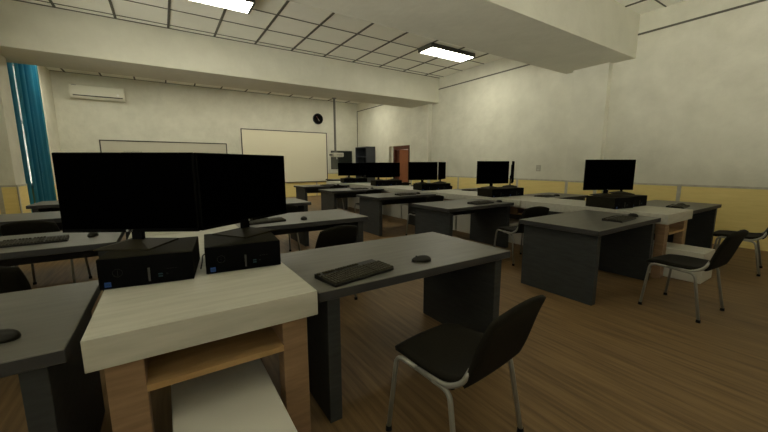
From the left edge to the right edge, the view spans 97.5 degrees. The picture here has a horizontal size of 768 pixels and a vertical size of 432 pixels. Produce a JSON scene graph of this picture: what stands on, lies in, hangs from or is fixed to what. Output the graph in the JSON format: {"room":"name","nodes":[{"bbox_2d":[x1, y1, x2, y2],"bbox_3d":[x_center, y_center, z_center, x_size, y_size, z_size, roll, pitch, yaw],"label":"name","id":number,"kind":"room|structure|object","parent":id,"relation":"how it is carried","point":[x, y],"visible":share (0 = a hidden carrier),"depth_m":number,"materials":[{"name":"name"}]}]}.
{"room":"computer lab","nodes":[
{"label":"computer lab","id":0,"kind":"room"},
{"bbox_2d":[31,67,54,186],"bbox_3d":[-5.508,-1.233,3.304,0.250,4.190,17.000,-6,10,-33],"label":"wall","id":1,"kind":"structure","parent":0,"point":[37,67],"depth_m":9.34,"materials":[{"name":"paint"}]},
{"bbox_2d":[0,185,19,213],"bbox_3d":[-7.033,-0.076,6.329,0.278,1.000,0.020,-6,10,-33],"label":"trim","id":2,"kind":"structure","parent":1,"relation":"attached to","point":[9,203],"depth_m":6.30,"materials":[{"name":"yellow paint"}]},
{"bbox_2d":[0,54,25,184],"bbox_3d":[-7.194,-1.298,6.390,0.270,3.400,0.570,-6,10,-33],"label":"trim","id":3,"kind":"structure","parent":1,"relation":"attached to","point":[11,164],"depth_m":6.28,"materials":[{"name":"paint"}]},
{"bbox_2d":[12,63,32,188],"bbox_3d":[-8.320,-2.081,7.630,0.215,2.920,2.450,-6,10,-33],"label":"window","id":4,"kind":"structure","parent":1,"relation":"in","point":[12,63],"depth_m":8.12,"materials":[{"name":"beige"}]},
{"bbox_2d":[16,184,30,212],"bbox_3d":[-7.074,-0.124,6.646,0.020,1.000,0.578,-6,10,-33],"label":"trim","id":5,"kind":"structure","parent":1,"relation":"attached to","point":[22,190],"depth_m":6.57,"materials":[{"name":"paint"}]},
{"bbox_2d":[37,66,60,197],"bbox_3d":[-9.715,-2.228,9.918,0.015,4.190,1.200,-6,10,-33],"label":"trim","id":6,"kind":"structure","parent":1,"relation":"attached to","point":[44,73],"depth_m":9.71,"materials":[{"name":"paint"}]},
{"bbox_3d":[-8.341,-3.909,7.613,0.107,0.023,3.500,-6,10,-33],"label":"curtain rod","id":7,"kind":"object","parent":1,"relation":"attached to","visible":0},
{"bbox_2d":[6,62,33,212],"bbox_3d":[-7.691,-1.767,7.015,0.069,4.020,1.065,-6,10,-33],"label":"curtain","id":8,"kind":"object","parent":7,"relation":"hanging from","point":[9,65],"visible":0.09,"depth_m":7.25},
{"bbox_2d":[13,63,56,202],"bbox_3d":[-8.498,-1.951,8.239,0.114,4.020,1.820,-6,10,-33],"label":"curtain","id":9,"kind":"object","parent":7,"relation":"hanging from","point":[27,78],"visible":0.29,"depth_m":8.10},
{"bbox_2d":[50,71,356,172],"bbox_3d":[-5.875,-2.737,13.221,11.300,4.190,0.200,-6,10,-33],"label":"wall","id":10,"kind":"structure","parent":0,"point":[150,111],"depth_m":12.07,"materials":[{"name":"paint"}]},
{"bbox_2d":[69,83,124,101],"bbox_3d":[-9.068,-3.897,10.678,1.330,0.420,0.231,-6,10,-33],"label":"air conditioner","id":11,"kind":"object","parent":10,"relation":"attached to","point":[80,91],"visible":1,"depth_m":10.59,"materials":[{"name":"beige plastic"}]},
{"bbox_2d":[73,94,122,98],"bbox_3d":[-9.005,-3.763,10.620,1.220,0.028,0.031,-6,10,-33],"label":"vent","id":12,"kind":"object","parent":11,"relation":"attached to","point":[87,96],"depth_m":10.59,"materials":[{"name":"grey"}]},
{"bbox_2d":[99,140,226,153],"bbox_3d":[-7.645,-2.045,12.018,3.800,1.190,0.030,-6,10,-33],"label":"whiteboard","id":13,"kind":"object","parent":10,"relation":"attached to","point":[105,145],"visible":0.44,"depth_m":11.80,"materials":[{"name":"grey"}]},
{"bbox_2d":[240,128,327,182],"bbox_3d":[-4.087,-2.500,14.281,3.620,2.175,0.032,-6,10,-33],"label":"whiteboard","id":14,"kind":"object","parent":10,"relation":"attached to","point":[304,153],"visible":0.59,"depth_m":14.44,"materials":[{"name":"grey"}]},
{"bbox_2d":[313,113,322,123],"bbox_3d":[-2.903,-4.268,14.801,0.470,0.470,0.050,-6,10,-33],"label":"wall clock","id":15,"kind":"object","parent":10,"relation":"attached to","point":[317,118],"visible":1,"depth_m":14.78,"materials":[{"name":"black"}]},
{"bbox_2d":[285,173,355,196],"bbox_3d":[-5.651,-1.163,13.477,10.496,1.000,0.020,-6,10,-33],"label":"trim","id":16,"kind":"structure","parent":10,"relation":"attached to","point":[290,190],"depth_m":14.93,"materials":[{"name":"yellow paint"}]},
{"bbox_2d":[331,151,351,168],"bbox_3d":[-1.967,-2.608,15.680,1.080,0.840,0.030,-6,10,-33],"label":"notice board","id":17,"kind":"object","parent":10,"relation":"attached to","point":[347,158],"visible":0.74,"depth_m":15.65,"materials":[{"name":"grey"}]},
{"bbox_2d":[338,151,351,162],"bbox_3d":[-1.830,-2.622,15.771,0.690,0.780,0.022,-6,10,-33],"label":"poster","id":18,"kind":"object","parent":17,"relation":"attached to","point":[347,158],"depth_m":15.77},
{"bbox_2d":[21,0,684,103],"bbox_3d":[-1.179,-3.787,5.777,11.300,0.100,17.400,-6,10,-33],"label":"ceiling","id":19,"kind":"structure","parent":0,"point":[294,10],"depth_m":7.06,"materials":[{"name":"tile"}]},
{"bbox_2d":[191,0,254,13],"bbox_3d":[-2.933,-3.626,5.513,1.470,0.108,0.490,-6,10,-33],"label":"ceiling lamp","id":20,"kind":"object","parent":19,"relation":"attached to","point":[245,6],"visible":1,"depth_m":5.76,"materials":[{"name":"grey"}]},
{"bbox_2d":[329,98,343,158],"bbox_3d":[-1.532,-2.717,10.527,0.420,1.860,0.333,-6,10,-33],"label":"ceiling projector","id":21,"kind":"object","parent":19,"relation":"hanging from","point":[335,154],"visible":1,"depth_m":10.49,"materials":[{"name":"grey"}]},
{"bbox_2d":[418,42,474,62],"bbox_3d":[1.585,-4.078,8.427,1.470,0.108,0.490,-6,10,-33],"label":"ceiling lamp","id":22,"kind":"object","parent":19,"relation":"attached to","point":[434,49],"visible":1,"depth_m":8.31,"materials":[{"name":"grey"}]},
{"bbox_2d":[421,47,472,61],"bbox_3d":[1.585,-4.055,8.430,1.400,0.045,0.456,-6,10,-33],"label":"diffuser","id":23,"kind":"object","parent":22,"relation":"attached to","point":[449,53],"depth_m":8.34,"materials":[{"name":"white"}]},
{"bbox_2d":[0,195,767,431],"bbox_3d":[-1.532,0.481,6.246,12.300,0.100,17.500,-6,10,-33],"label":"floor","id":24,"kind":"structure","parent":0,"point":[616,363],"depth_m":2.32,"materials":[{"name":"brown laminate"}]},
{"bbox_2d":[0,266,31,293],"bbox_3d":[-2.414,0.646,2.118,0.543,0.816,0.601,-5,10,-31],"label":"chair","id":25,"kind":"object","parent":24,"relation":"on","point":[12,279],"visible":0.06,"depth_m":1.94,"materials":[{"name":"plastic"}]},
{"bbox_2d":[26,200,59,212],"bbox_3d":[-5.107,0.103,5.954,1.460,0.750,0.840,-6,10,-33],"label":"office desk","id":26,"kind":"object","parent":24,"relation":"on","point":[43,206],"visible":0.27,"depth_m":5.34,"materials":[{"name":"grey laminate"}]},
{"bbox_2d":[1,220,91,284],"bbox_3d":[-3.707,0.408,3.705,0.543,0.816,0.601,-4,9,-24],"label":"chair","id":27,"kind":"object","parent":24,"relation":"on","point":[27,226],"visible":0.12,"depth_m":3.43,"materials":[{"name":"black plastic"}]},
{"bbox_2d":[0,280,104,431],"bbox_3d":[-1.915,0.827,1.142,1.460,0.750,0.840,-6,10,-33],"label":"office desk","id":28,"kind":"object","parent":24,"relation":"on","point":[58,395],"visible":0.82,"depth_m":1.31,"materials":[{"name":"grey laminate"}]},
{"bbox_2d":[0,328,20,343],"bbox_3d":[-1.362,0.420,1.187,0.128,0.040,0.075,-2,9,-11],"label":"computer mouse","id":29,"kind":"object","parent":28,"relation":"on","point":[6,334],"visible":1,"depth_m":1.18,"materials":[{"name":"black plastic"}]},
{"bbox_2d":[0,231,124,291],"bbox_3d":[-3.003,0.588,2.730,1.460,0.750,0.840,-6,10,-33],"label":"office desk","id":30,"kind":"object","parent":24,"relation":"on","point":[78,245],"visible":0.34,"depth_m":2.77,"materials":[{"name":"grey laminate"}]},
{"bbox_2d":[0,234,68,247],"bbox_3d":[-2.805,0.198,2.689,0.423,0.033,0.196,-7,11,-39],"label":"keyboard","id":31,"kind":"object","parent":30,"relation":"on","point":[59,238],"visible":1,"depth_m":2.66,"materials":[{"name":"black plastic"}]},
{"bbox_2d":[87,232,98,236],"bbox_3d":[-2.546,0.155,2.944,0.075,0.040,0.128,-4,9,-23],"label":"computer mouse","id":32,"kind":"object","parent":30,"relation":"on","point":[90,234],"visible":0.84,"depth_m":2.91,"materials":[{"name":"black plastic"}]},
{"bbox_2d":[0,211,130,266],"bbox_3d":[-4.047,0.345,4.347,1.460,0.750,0.840,-6,10,-33],"label":"office desk","id":33,"kind":"object","parent":24,"relation":"on","point":[54,216],"visible":0.12,"depth_m":4.08,"materials":[{"name":"grey laminate"}]},
{"bbox_2d":[129,224,237,237],"bbox_3d":[-2.160,0.426,3.674,0.830,0.785,2.225,-6,10,-33],"label":"bench","id":34,"kind":"object","parent":24,"relation":"on","point":[233,225],"visible":0.06,"depth_m":2.92,"materials":[{"name":"white laminate"}]},
{"bbox_2d":[80,227,317,431],"bbox_3d":[-1.099,0.667,2.067,0.830,0.785,2.225,-6,10,-33],"label":"table","id":35,"kind":"object","parent":24,"relation":"on","point":[205,336],"visible":0.9,"depth_m":1.43,"materials":[{"name":"white laminate"}]},
{"bbox_2d":[96,236,199,289],"bbox_3d":[-1.227,0.235,1.809,0.386,0.147,0.403,-4,9,-24],"label":"desktop computer","id":36,"kind":"object","parent":35,"relation":"on","point":[176,260],"visible":0.99,"depth_m":1.64,"materials":[{"name":"black paint"}]},
{"bbox_2d":[51,152,200,250],"bbox_3d":[-1.336,-0.088,1.803,0.700,0.494,0.270,0,9,-2],"label":"monitor","id":37,"kind":"object","parent":36,"relation":"on","point":[137,193],"visible":1,"depth_m":1.74,"materials":[{"name":"black"}]},
{"bbox_2d":[147,326,283,391],"bbox_3d":[-0.907,0.568,1.754,0.510,0.025,0.878,-6,10,-33],"label":"shelf","id":38,"kind":"object","parent":35,"relation":"attached to","point":[163,370],"depth_m":1.44,"materials":[{"name":"brown wood"}]},
{"bbox_2d":[204,232,280,273],"bbox_3d":[-0.865,0.200,2.038,0.386,0.147,0.403,-5,10,-28],"label":"desktop computer","id":39,"kind":"object","parent":35,"relation":"on","point":[222,253],"visible":0.99,"depth_m":1.88,"materials":[{"name":"black paint"}]},
{"bbox_2d":[194,153,286,238],"bbox_3d":[-0.890,-0.138,2.126,0.270,0.494,0.700,3,9,23],"label":"monitor","id":40,"kind":"object","parent":39,"relation":"on","point":[232,189],"visible":1,"depth_m":2.04,"materials":[{"name":"black"}]},
{"bbox_2d":[286,205,300,250],"bbox_3d":[-1.554,0.213,4.963,0.543,0.816,0.601,-6,11,-35],"label":"chair","id":41,"kind":"object","parent":24,"relation":"on","point":[289,208],"visible":0.04,"depth_m":4.79,"materials":[{"name":"black fabric"}]},
{"bbox_2d":[286,198,310,245],"bbox_3d":[-2.052,0.146,5.634,1.460,0.750,0.840,-6,10,-33],"label":"office desk","id":42,"kind":"object","parent":24,"relation":"on","point":[302,205],"visible":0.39,"depth_m":5.71,"materials":[{"name":"grey laminate"}]},
{"bbox_2d":[235,209,367,242],"bbox_3d":[-1.025,0.385,4.041,1.460,0.750,0.840,-6,10,-33],"label":"office desk","id":43,"kind":"object","parent":24,"relation":"on","point":[321,219],"visible":0.34,"depth_m":4.03,"materials":[{"name":"grey laminate"}]},
{"bbox_2d":[249,217,285,224],"bbox_3d":[-1.298,0.050,3.643,0.423,0.033,0.196,-7,11,-39],"label":"keyboard","id":44,"kind":"object","parent":43,"relation":"on","point":[274,219],"visible":0.81,"depth_m":3.61,"materials":[{"name":"black plastic"}]},
{"bbox_2d":[294,184,348,209],"bbox_3d":[-1.899,-0.565,10.313,1.460,0.750,0.840,-6,10,-33],"label":"office desk","id":45,"kind":"object","parent":24,"relation":"on","point":[301,190],"visible":0.64,"depth_m":10.18,"materials":[{"name":"grey laminate"}]},
{"bbox_2d":[315,225,357,299],"bbox_3d":[-0.594,0.457,3.340,0.543,0.816,0.601,-8,12,-43],"label":"chair","id":46,"kind":"object","parent":24,"relation":"on","point":[341,234],"visible":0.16,"depth_m":3.08,"materials":[{"name":"plastic"}]},
{"bbox_2d":[330,185,344,210],"bbox_3d":[-1.442,-0.486,9.569,0.543,0.816,0.601,-6,11,-35],"label":"chair","id":47,"kind":"object","parent":24,"relation":"on","point":[334,186],"visible":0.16,"depth_m":9.32,"materials":[{"name":"black fabric"}]},
{"bbox_2d":[326,181,366,208],"bbox_3d":[-1.080,-0.725,11.241,0.830,0.785,2.225,-6,10,-33],"label":"bench","id":48,"kind":"object","parent":24,"relation":"on","point":[351,201],"visible":0.19,"depth_m":10.79,"materials":[{"name":"white laminate"}]},
{"bbox_2d":[326,181,366,187],"bbox_3d":[-1.163,-1.074,11.315,0.830,0.117,1.925,-6,10,-33],"label":"countertop","id":49,"kind":"structure","parent":48,"relation":"on","point":[328,182],"depth_m":10.94,"materials":[{"name":"white laminate"}]},
{"bbox_2d":[340,178,355,182],"bbox_3d":[-1.179,-1.160,11.001,0.386,0.147,0.403,-4,9,-24],"label":"desktop computer","id":50,"kind":"object","parent":48,"relation":"on","point":[342,180],"visible":0.96,"depth_m":10.84,"materials":[{"name":"black paint"}]},
{"bbox_2d":[338,163,358,177],"bbox_3d":[-1.158,-1.496,11.079,0.700,0.494,0.270,0,9,-2],"label":"monitor","id":51,"kind":"object","parent":50,"relation":"on","point":[344,169],"visible":1,"depth_m":11.02,"materials":[{"name":"black"}]},
{"bbox_2d":[356,178,366,182],"bbox_3d":[-0.817,-1.195,11.231,0.386,0.147,0.403,-5,10,-28],"label":"desktop computer","id":52,"kind":"object","parent":48,"relation":"on","point":[358,180],"visible":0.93,"depth_m":11.05,"materials":[{"name":"black paint"}]},
{"bbox_2d":[358,163,365,177],"bbox_3d":[-0.712,-1.546,11.402,0.270,0.494,0.700,3,9,23],"label":"monitor","id":53,"kind":"object","parent":52,"relation":"on","point":[362,166],"visible":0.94,"depth_m":11.26,"materials":[{"name":"black"}]},
{"bbox_2d":[318,187,383,209],"bbox_3d":[-0.839,-0.323,8.707,1.460,0.750,0.840,-6,10,-33],"label":"office desk","id":54,"kind":"object","parent":24,"relation":"on","point":[328,196],"visible":0.56,"depth_m":8.41,"materials":[{"name":"grey laminate"}]},
{"bbox_2d":[355,146,374,182],"bbox_3d":[-0.843,-2.013,15.177,0.440,2.150,1.000,-6,10,-33],"label":"tall cabinet","id":55,"kind":"object","parent":24,"relation":"on","point":[366,154],"visible":0.35,"depth_m":14.85,"materials":[{"name":"grey"}]},
{"bbox_2d":[354,189,381,212],"bbox_3d":[-0.369,-0.249,7.995,0.543,0.816,0.601,-6,10,-33],"label":"chair","id":56,"kind":"object","parent":24,"relation":"on","point":[372,191],"visible":0.17,"depth_m":7.72,"materials":[{"name":"black fabric"}]},
{"bbox_2d":[352,183,408,217],"bbox_3d":[-0.020,-0.483,9.634,0.830,0.785,2.225,-6,10,-33],"label":"bench","id":57,"kind":"object","parent":24,"relation":"on","point":[395,210],"visible":0.29,"depth_m":9.05,"materials":[{"name":"white laminate"}]},
{"bbox_2d":[371,180,388,185],"bbox_3d":[-0.119,-0.918,9.395,0.386,0.147,0.403,-4,9,-24],"label":"desktop computer","id":58,"kind":"object","parent":57,"relation":"on","point":[384,182],"visible":0.95,"depth_m":9.24,"materials":[{"name":"black paint"}]},
{"bbox_2d":[366,163,390,180],"bbox_3d":[-0.157,-1.248,9.435,0.700,0.494,0.270,0,9,-2],"label":"monitor","id":59,"kind":"object","parent":58,"relation":"on","point":[373,170],"visible":1,"depth_m":9.38,"materials":[{"name":"black"}]},
{"bbox_2d":[352,183,408,191],"bbox_3d":[-0.103,-0.832,9.708,0.830,0.117,1.925,-6,10,-33],"label":"countertop","id":60,"kind":"structure","parent":57,"relation":"on","point":[368,184],"depth_m":9.47,"materials":[{"name":"white laminate"}]},
{"bbox_2d":[388,180,401,185],"bbox_3d":[0.243,-0.954,9.624,0.386,0.147,0.403,-5,10,-28],"label":"desktop computer","id":61,"kind":"object","parent":57,"relation":"on","point":[391,182],"visible":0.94,"depth_m":9.43,"materials":[{"name":"black paint"}]},
{"bbox_2d":[389,163,399,179],"bbox_3d":[0.289,-1.298,9.758,0.270,0.494,0.700,3,9,23],"label":"monitor","id":62,"kind":"object","parent":61,"relation":"on","point":[395,167],"visible":1,"depth_m":9.72,"materials":[{"name":"black"}]},
{"bbox_2d":[280,232,510,422],"bbox_3d":[0.068,0.629,2.421,1.460,0.750,0.840,-6,10,-33],"label":"office desk","id":63,"kind":"object","parent":24,"relation":"on","point":[462,278],"visible":0.73,"depth_m":2.27,"materials":[{"name":"grey laminate"}]},
{"bbox_2d":[314,259,393,286],"bbox_3d":[-0.159,0.312,1.905,0.423,0.033,0.196,-8,12,-43],"label":"keyboard","id":64,"kind":"object","parent":63,"relation":"on","point":[344,275],"visible":1,"depth_m":1.86,"materials":[{"name":"black plastic"}]},
{"bbox_2d":[412,255,430,261],"bbox_3d":[0.241,0.269,2.158,0.128,0.040,0.075,-1,9,-5],"label":"computer mouse","id":65,"kind":"object","parent":63,"relation":"on","point":[420,258],"visible":1,"depth_m":2.13,"materials":[{"name":"black plastic"}]},
{"bbox_2d":[356,191,435,235],"bbox_3d":[0.262,-0.086,7.126,1.460,0.750,0.840,-6,10,-33],"label":"office desk","id":66,"kind":"object","parent":24,"relation":"on","point":[370,205],"visible":0.62,"depth_m":6.80,"materials":[{"name":"grey laminate"}]},
{"bbox_2d":[395,193,415,195],"bbox_3d":[0.444,-0.452,6.927,0.423,0.033,0.196,-7,11,-38],"label":"keyboard","id":67,"kind":"object","parent":66,"relation":"on","point":[399,194],"visible":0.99,"depth_m":6.90,"materials":[{"name":"black plastic"}]},
{"bbox_2d":[405,195,443,234],"bbox_3d":[0.795,-0.015,6.431,0.543,0.816,0.601,-6,10,-33],"label":"chair","id":68,"kind":"object","parent":24,"relation":"on","point":[433,198],"visible":0.2,"depth_m":6.18,"materials":[{"name":"black fabric"}]},
{"bbox_2d":[387,186,462,229],"bbox_3d":[1.040,-0.242,8.028,0.830,0.785,2.225,-6,10,-33],"label":"bench","id":69,"kind":"object","parent":24,"relation":"on","point":[410,188],"visible":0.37,"depth_m":7.96,"materials":[{"name":"white laminate"}]},
{"bbox_2d":[413,183,436,190],"bbox_3d":[0.941,-0.677,7.788,0.386,0.147,0.403,-4,9,-24],"label":"desktop computer","id":70,"kind":"object","parent":69,"relation":"on","point":[423,187],"visible":0.93,"depth_m":7.63,"materials":[{"name":"black paint"}]},
{"bbox_2d":[408,162,437,183],"bbox_3d":[0.891,-1.006,7.820,0.700,0.494,0.270,-2,9,-11],"label":"monitor","id":71,"kind":"object","parent":70,"relation":"on","point":[422,171],"visible":1,"depth_m":7.76,"materials":[{"name":"black"}]},
{"bbox_2d":[387,186,462,194],"bbox_3d":[0.958,-0.591,8.102,0.830,0.117,1.925,-6,10,-33],"label":"countertop","id":72,"kind":"structure","parent":69,"relation":"on","point":[389,189],"depth_m":7.92,"materials":[{"name":"white laminate"}]},
{"bbox_2d":[433,183,450,189],"bbox_3d":[1.303,-0.712,8.018,0.386,0.147,0.403,-5,10,-28],"label":"desktop computer","id":73,"kind":"object","parent":69,"relation":"on","point":[440,186],"visible":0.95,"depth_m":7.83,"materials":[{"name":"black paint"}]},
{"bbox_2d":[433,162,445,182],"bbox_3d":[1.366,-1.058,8.162,0.270,0.494,0.700,3,9,23],"label":"monitor","id":74,"kind":"object","parent":73,"relation":"on","point":[441,165],"visible":1,"depth_m":8.09,"materials":[{"name":"black"}]},
{"bbox_2d":[412,198,513,247],"bbox_3d":[1.282,0.160,5.494,1.460,0.750,0.840,-6,10,-33],"label":"office desk","id":75,"kind":"object","parent":24,"relation":"on","point":[437,216],"visible":0.78,"depth_m":5.48,"materials":[{"name":"grey laminate"}]},
{"bbox_2d":[467,201,493,204],"bbox_3d":[1.541,-0.216,5.356,0.423,0.033,0.196,-6,11,-36],"label":"keyboard","id":76,"kind":"object","parent":75,"relation":"on","point":[472,202],"visible":1,"depth_m":5.28,"materials":[{"name":"black plastic"}]},
{"bbox_2d":[386,295,545,431],"bbox_3d":[0.392,0.713,1.644,0.543,0.816,0.601,-7,11,-39],"label":"chair","id":77,"kind":"object","parent":24,"relation":"on","point":[451,356],"visible":1,"depth_m":1.51,"materials":[{"name":"plastic"}]},
{"bbox_2d":[439,191,545,244],"bbox_3d":[2.100,0.000,6.421,0.830,0.785,2.225,-6,10,-33],"label":"bench","id":78,"kind":"object","parent":24,"relation":"on","point":[463,221],"visible":0.34,"depth_m":6.15,"materials":[{"name":"white laminate"}]},
{"bbox_2d":[439,191,545,207],"bbox_3d":[2.018,-0.349,6.495,0.830,0.117,1.925,-6,10,-33],"label":"countertop","id":79,"kind":"structure","parent":78,"relation":"on","point":[457,195],"depth_m":6.16,"materials":[{"name":"white laminate"}]},
{"bbox_2d":[477,188,508,197],"bbox_3d":[2.002,-0.435,6.182,0.386,0.147,0.403,-4,9,-24],"label":"desktop computer","id":80,"kind":"object","parent":78,"relation":"on","point":[493,192],"visible":0.99,"depth_m":6.04,"materials":[{"name":"black paint"}]},
{"bbox_2d":[476,161,508,188],"bbox_3d":[1.993,-0.768,6.240,0.700,0.494,0.270,-3,9,-19],"label":"monitor","id":81,"kind":"object","parent":80,"relation":"on","point":[488,172],"visible":1,"depth_m":6.18,"materials":[{"name":"black"}]},
{"bbox_2d":[500,187,523,195],"bbox_3d":[2.364,-0.471,6.411,0.386,0.147,0.403,-5,10,-28],"label":"desktop computer","id":82,"kind":"object","parent":78,"relation":"on","point":[513,191],"visible":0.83,"depth_m":6.25,"materials":[{"name":"black paint"}]},
{"bbox_2d":[502,161,516,186],"bbox_3d":[2.477,-0.822,6.588,0.270,0.494,0.700,3,9,23],"label":"monitor","id":83,"kind":"object","parent":82,"relation":"on","point":[511,180],"visible":1,"depth_m":6.49,"materials":[{"name":"black"}]},
{"bbox_2d":[493,206,549,265],"bbox_3d":[1.945,0.234,4.776,0.543,0.816,0.601,-3,9,-19],"label":"chair","id":84,"kind":"object","parent":24,"relation":"on","point":[537,211],"visible":0.62,"depth_m":4.53,"materials":[{"name":"plastic"}]},
{"bbox_2d":[510,192,587,219],"bbox_3d":[3.268,-0.039,6.775,1.460,0.750,0.840,-6,10,-33],"label":"office desk","id":85,"kind":"object","parent":24,"relation":"on","point":[562,195],"visible":0.23,"depth_m":6.71,"materials":[{"name":"grey laminate"}]},
{"bbox_2d":[534,195,554,197],"bbox_3d":[3.072,-0.383,6.438,0.423,0.033,0.196,-6,11,-36],"label":"keyboard","id":86,"kind":"object","parent":85,"relation":"on","point":[546,196],"visible":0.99,"depth_m":6.39,"materials":[{"name":"black plastic"}]},
{"bbox_2d":[519,210,660,305],"bbox_3d":[2.367,0.399,3.903,1.460,0.750,0.840,-6,10,-33],"label":"office desk","id":87,"kind":"object","parent":24,"relation":"on","point":[563,254],"visible":0.94,"depth_m":3.64,"materials":[{"name":"grey laminate"}]},
{"bbox_2d":[602,215,635,222],"bbox_3d":[2.620,0.026,3.748,0.423,0.033,0.196,-7,11,-37],"label":"keyboard","id":88,"kind":"object","parent":87,"relation":"on","point":[616,218],"visible":1,"depth_m":3.68,"materials":[{"name":"black plastic"}]},
{"bbox_2d":[521,198,714,283],"bbox_3d":[3.178,0.239,4.826,0.830,0.785,2.225,-6,10,-33],"label":"bench","id":89,"kind":"object","parent":24,"relation":"on","point":[673,220],"visible":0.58,"depth_m":4.11,"materials":[{"name":"white laminate"}]},
{"bbox_2d":[521,198,692,224],"bbox_3d":[3.096,-0.109,4.900,0.830,0.117,1.925,-6,10,-33],"label":"countertop","id":90,"kind":"structure","parent":89,"relation":"on","point":[668,216],"depth_m":4.44,"materials":[{"name":"white laminate"}]},
{"bbox_2d":[585,195,633,208],"bbox_3d":[3.062,-0.194,4.575,0.386,0.147,0.403,-4,9,-24],"label":"desktop computer","id":91,"kind":"object","parent":89,"relation":"on","point":[610,202],"visible":0.98,"depth_m":4.44,"materials":[{"name":"black paint"}]},
{"bbox_2d":[583,159,635,195],"bbox_3d":[3.083,-0.529,4.653,0.700,0.494,0.270,0,9,-2],"label":"monitor","id":92,"kind":"object","parent":91,"relation":"on","point":[605,175],"visible":1,"depth_m":4.59,"materials":[{"name":"black"}]},
{"bbox_2d":[615,194,646,206],"bbox_3d":[3.424,-0.229,4.804,0.386,0.147,0.403,-5,10,-28],"label":"desktop computer","id":93,"kind":"object","parent":89,"relation":"on","point":[639,200],"visible":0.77,"depth_m":4.66,"materials":[{"name":"black paint"}]},
{"bbox_2d":[608,190,634,194],"bbox_3d":[3.529,-0.579,4.976,0.270,0.494,0.700,3,9,23],"label":"monitor","id":94,"kind":"object","parent":93,"relation":"on","point":[620,191],"visible":0.06,"depth_m":4.94,"materials":[{"name":"black"}]},
{"bbox_2d":[668,227,683,234],"bbox_3d":[3.370,0.140,4.513,0.510,0.025,0.878,-6,10,-33],"label":"shelf","id":95,"kind":"object","parent":89,"relation":"attached to","point":[672,230],"depth_m":4.23,"materials":[{"name":"brown wood"}]},
{"bbox_2d":[646,200,721,248],"bbox_3d":[4.354,0.200,5.184,1.460,0.750,0.840,-6,10,-33],"label":"office desk","id":96,"kind":"object","parent":24,"relation":"on","point":[700,228],"visible":0.3,"depth_m":5.28,"materials":[{"name":"grey laminate"}]},
{"bbox_2d":[666,204,689,208],"bbox_3d":[4.232,-0.143,4.843,0.423,0.033,0.196,-7,11,-39],"label":"keyboard","id":97,"kind":"object","parent":96,"relation":"on","point":[681,206],"visible":0.99,"depth_m":4.77,"materials":[{"name":"black plastic"}]},
{"bbox_2d":[638,229,748,322],"bbox_3d":[2.869,0.481,3.136,0.543,0.816,0.601,-5,10,-28],"label":"chair","id":98,"kind":"object","parent":24,"relation":"on","point":[730,244],"visible":1,"depth_m":3.00,"materials":[{"name":"plastic"}]},
{"bbox_2d":[712,228,767,276],"bbox_3d":[4.681,0.290,4.369,0.543,0.816,0.601,-7,11,-40],"label":"chair","id":99,"kind":"object","parent":24,"relation":"on","point":[751,237],"visible":0.79,"depth_m":4.35,"materials":[{"name":"plastic"}]},
{"bbox_2d":[357,0,767,186],"bbox_3d":[3.473,-2.131,9.096,0.200,4.190,17.000,-6,10,-33],"label":"wall","id":100,"kind":"structure","parent":0,"point":[691,106],"depth_m":6.42,"materials":[{"name":"paint"}]},
{"bbox_2d":[0,0,438,107],"bbox_3d":[-2.926,-3.800,8.854,10.500,0.790,1.290,-6,10,-33],"label":"ceiling beam","id":101,"kind":"structure","parent":100,"relation":"attached to","point":[30,34],"depth_m":7.37,"materials":[{"name":"paint"}]},
{"bbox_2d":[14,0,666,103],"bbox_3d":[-1.011,-3.749,5.893,10.500,0.012,17.000,-6,10,-33],"label":"trim","id":102,"kind":"structure","parent":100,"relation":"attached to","point":[50,1],"depth_m":7.30,"materials":[{"name":"grey metal"}]},
{"bbox_2d":[393,145,409,182],"bbox_3d":[0.743,-1.713,13.341,0.259,2.100,1.050,-6,10,-33],"label":"door","id":103,"kind":"structure","parent":100,"relation":"in","point":[401,154],"depth_m":13.17,"materials":[{"name":"brown wood"}]},
{"bbox_2d":[410,104,431,182],"bbox_3d":[1.311,-2.186,12.117,0.150,3.400,0.980,-6,10,-33],"label":"pillar","id":104,"kind":"structure","parent":100,"relation":"attached to","point":[421,116],"depth_m":11.86,"materials":[{"name":"paint"}]},
{"bbox_2d":[288,0,639,73],"bbox_3d":[0.132,-3.104,4.221,10.500,0.790,1.360,-6,10,-33],"label":"beam","id":105,"kind":"structure","parent":100,"relation":"attached to","point":[562,36],"depth_m":5.26,"materials":[{"name":"paint"}]},
{"bbox_2d":[430,175,563,193],"bbox_3d":[2.964,-0.642,9.920,0.020,1.000,4.858,-6,10,-33],"label":"trim","id":106,"kind":"structure","parent":100,"relation":"attached to","point":[531,186],"depth_m":8.81,"materials":[{"name":"yellow paint"}]},
{"bbox_2d":[357,0,766,146],"bbox_3d":[3.381,-2.446,8.988,0.020,2.845,17.000,-6,10,-33],"label":"trim","id":107,"kind":"structure","parent":100,"relation":"attached to","point":[758,1],"depth_m":6.12,"materials":[{"name":"grey"}]},
{"bbox_2d":[564,180,597,200],"bbox_3d":[4.361,-0.282,7.533,0.020,1.000,0.728,-6,10,-33],"label":"trim","id":108,"kind":"structure","parent":100,"relation":"attached to","point":[570,187],"depth_m":7.55,"materials":[{"name":"yellow paint"}]},
{"bbox_2d":[565,62,612,180],"bbox_3d":[4.426,-1.476,7.397,0.150,3.400,0.720,-6,10,-33],"label":"pillar","id":109,"kind":"structure","parent":100,"relation":"attached to","point":[591,86],"depth_m":7.23,"materials":[{"name":"paint"}]},
{"bbox_2d":[601,183,767,250],"bbox_3d":[6.358,0.131,4.778,0.020,1.000,6.138,-6,10,-33],"label":"trim","id":110,"kind":"structure","parent":100,"relation":"attached to","point":[746,208],"depth_m":5.64,"materials":[{"name":"paint"}]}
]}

